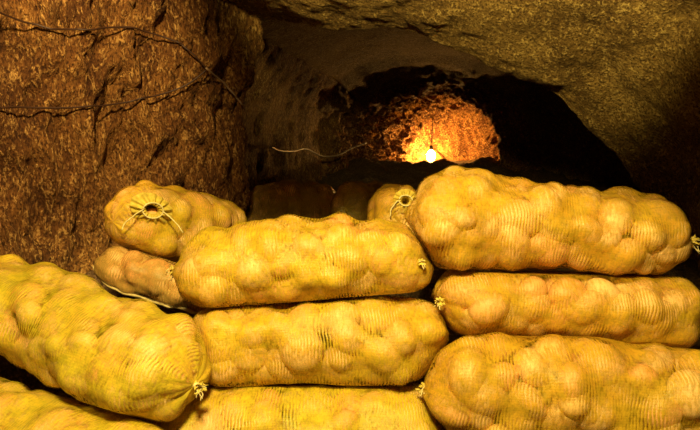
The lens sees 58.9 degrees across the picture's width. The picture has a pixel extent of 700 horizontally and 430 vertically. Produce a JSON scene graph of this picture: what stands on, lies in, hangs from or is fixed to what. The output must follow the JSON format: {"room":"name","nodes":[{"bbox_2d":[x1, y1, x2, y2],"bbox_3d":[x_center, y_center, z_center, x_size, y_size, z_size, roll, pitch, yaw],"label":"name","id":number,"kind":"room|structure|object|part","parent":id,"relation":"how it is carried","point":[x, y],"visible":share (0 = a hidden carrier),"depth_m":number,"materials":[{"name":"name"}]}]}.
{"room":"storage cave","nodes":[
{"label":"storage cave","id":0,"kind":"room"},
{"bbox_2d":[0,0,358,274],"bbox_3d":[-1.046,-0.332,2.301,0.928,2.305,8.048,2,10,13],"label":"wall","id":1,"kind":"structure","parent":0,"point":[60,169],"depth_m":2.63,"materials":[{"name":"brown stone"}]},
{"bbox_2d":[0,12,205,67],"bbox_3d":[-0.946,-0.672,2.416,0.086,0.164,0.836,9,13,44],"label":"cable","id":2,"kind":"object","parent":1,"relation":"attached to","point":[2,13],"visible":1,"depth_m":2.41,"materials":[{"name":"black rubber"}]},
{"bbox_2d":[0,69,206,108],"bbox_3d":[-0.983,-0.510,2.479,0.857,0.171,0.115,-8,13,-41],"label":"cable","id":3,"kind":"object","parent":1,"relation":"attached to","point":[205,70],"visible":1,"depth_m":2.52,"materials":[{"name":"black rubber"}]},
{"bbox_2d":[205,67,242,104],"bbox_3d":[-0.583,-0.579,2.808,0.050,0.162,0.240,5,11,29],"label":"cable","id":4,"kind":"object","parent":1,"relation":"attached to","point":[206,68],"visible":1,"depth_m":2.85,"materials":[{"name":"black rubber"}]},
{"bbox_2d":[269,142,366,156],"bbox_3d":[-0.260,-0.525,4.957,0.240,0.215,2.775,2,10,13],"label":"cable","id":5,"kind":"object","parent":1,"relation":"attached to","point":[270,147],"visible":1,"depth_m":5.18,"materials":[{"name":"rubber"}]},
{"bbox_2d":[0,157,699,429],"bbox_3d":[0.300,0.129,3.724,5.400,0.538,10.700,0,10,0],"label":"floor","id":6,"kind":"structure","parent":0,"point":[405,173],"depth_m":5.57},
{"bbox_2d":[0,377,163,429],"bbox_3d":[-0.860,0.601,1.654,0.934,0.244,0.305,4,11,24],"label":"sack","id":7,"kind":"object","parent":6,"relation":"on","point":[21,407],"visible":0.98,"depth_m":1.60,"materials":[{"name":"yellow fabric"}]},
{"bbox_2d":[0,254,210,421],"bbox_3d":[-0.810,0.337,1.812,1.023,0.356,0.367,5,11,28],"label":"sack","id":8,"kind":"object","parent":7,"relation":"on","point":[127,356],"visible":1,"depth_m":1.62,"materials":[{"name":"yellow fabric"}]},
{"bbox_2d":[93,246,258,314],"bbox_3d":[-0.583,0.252,2.158,0.619,0.283,0.223,2,10,9],"label":"sack","id":9,"kind":"object","parent":6,"relation":"on","point":[133,273],"visible":0.43,"depth_m":2.09,"materials":[{"name":"beige fabric"}]},
{"bbox_2d":[104,180,246,261],"bbox_3d":[-0.660,0.026,2.331,0.373,0.326,0.645,4,10,22],"label":"sack","id":10,"kind":"object","parent":9,"relation":"on","point":[144,217],"visible":0.75,"depth_m":2.16,"materials":[{"name":"yellow fabric"}]},
{"bbox_2d":[245,178,335,221],"bbox_3d":[-0.335,-0.059,3.339,0.610,0.264,0.353,-3,10,-18],"label":"sack","id":11,"kind":"object","parent":6,"relation":"on","point":[310,198],"visible":0.57,"depth_m":3.21,"materials":[{"name":"brown fabric"}]},
{"bbox_2d":[140,382,444,429],"bbox_3d":[-0.185,0.591,1.797,0.946,0.214,0.373,0,10,0],"label":"sack","id":12,"kind":"object","parent":6,"relation":"on","point":[298,406],"visible":0.76,"depth_m":1.70,"materials":[{"name":"yellow fabric"}]},
{"bbox_2d":[193,295,448,386],"bbox_3d":[-0.102,0.370,1.846,0.811,0.281,0.357,0,10,0],"label":"sack","id":13,"kind":"object","parent":12,"relation":"on","point":[380,340],"visible":0.87,"depth_m":1.72,"materials":[{"name":"yellow fabric"}]},
{"bbox_2d":[165,212,433,307],"bbox_3d":[-0.149,0.143,1.861,0.806,0.288,0.363,0,10,2],"label":"sack","id":14,"kind":"object","parent":13,"relation":"on","point":[286,258],"visible":1,"depth_m":1.72,"materials":[{"name":"yellow fabric"}]},
{"bbox_2d":[330,180,390,223],"bbox_3d":[0.085,-0.057,3.280,0.263,0.280,0.690,4,11,24],"label":"sack","id":15,"kind":"object","parent":6,"relation":"on","point":[352,198],"visible":0.46,"depth_m":3.03,"materials":[{"name":"fabric"}]},
{"bbox_2d":[367,184,421,243],"bbox_3d":[0.188,0.002,2.486,0.242,0.281,0.671,0,10,0],"label":"sack","id":16,"kind":"object","parent":6,"relation":"on","point":[390,202],"visible":0.36,"depth_m":2.21,"materials":[{"name":"yellow fabric"}]},
{"bbox_2d":[415,332,699,429],"bbox_3d":[0.640,0.495,1.752,0.926,0.340,0.387,0,10,0],"label":"sack","id":17,"kind":"object","parent":6,"relation":"on","point":[486,381],"visible":1,"depth_m":1.60,"materials":[{"name":"yellow fabric"}]},
{"bbox_2d":[431,268,699,349],"bbox_3d":[0.669,0.293,1.892,0.864,0.279,0.354,0,10,0],"label":"sack","id":18,"kind":"object","parent":17,"relation":"on","point":[640,308],"visible":0.88,"depth_m":1.76,"materials":[{"name":"yellow fabric"}]},
{"bbox_2d":[404,165,699,274],"bbox_3d":[0.623,0.025,1.871,0.909,0.337,0.363,0,10,0],"label":"sack","id":19,"kind":"object","parent":18,"relation":"on","point":[476,218],"visible":1,"depth_m":1.75,"materials":[{"name":"yellow fabric"}]},
{"bbox_2d":[338,80,541,171],"bbox_3d":[1.037,-0.978,7.237,2.135,1.176,2.526,1,10,7],"label":"wall","id":20,"kind":"structure","parent":0,"point":[469,123],"depth_m":7.15,"materials":[{"name":"brown stone"}]},
{"bbox_2d":[427,117,434,160],"bbox_3d":[1.066,-0.993,8.128,0.118,0.578,0.118,0,10,0],"label":"light bulb","id":21,"kind":"object","parent":20,"relation":"hanging from","point":[430,155],"visible":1,"depth_m":8.12,"materials":[{"name":"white glass"}]},
{"bbox_3d":[1.066,-0.780,8.164,0.118,0.146,0.118,0,10,0],"label":"glass bulb","id":22,"kind":"part","parent":21,"relation":"part of","materials":[{"name":"white glass"}]},
{"bbox_2d":[229,0,699,102],"bbox_3d":[0.181,-1.209,2.070,3.440,1.554,7.990,1,10,5],"label":"ceiling","id":23,"kind":"structure","parent":0,"point":[513,48],"depth_m":2.58,"materials":[{"name":"stone"}]},
{"bbox_2d":[511,3,699,273],"bbox_3d":[1.616,-0.325,2.213,1.594,2.309,7.610,1,10,8],"label":"wall","id":24,"kind":"structure","parent":0,"point":[632,119],"depth_m":2.62,"materials":[{"name":"brown stone"}]}
]}

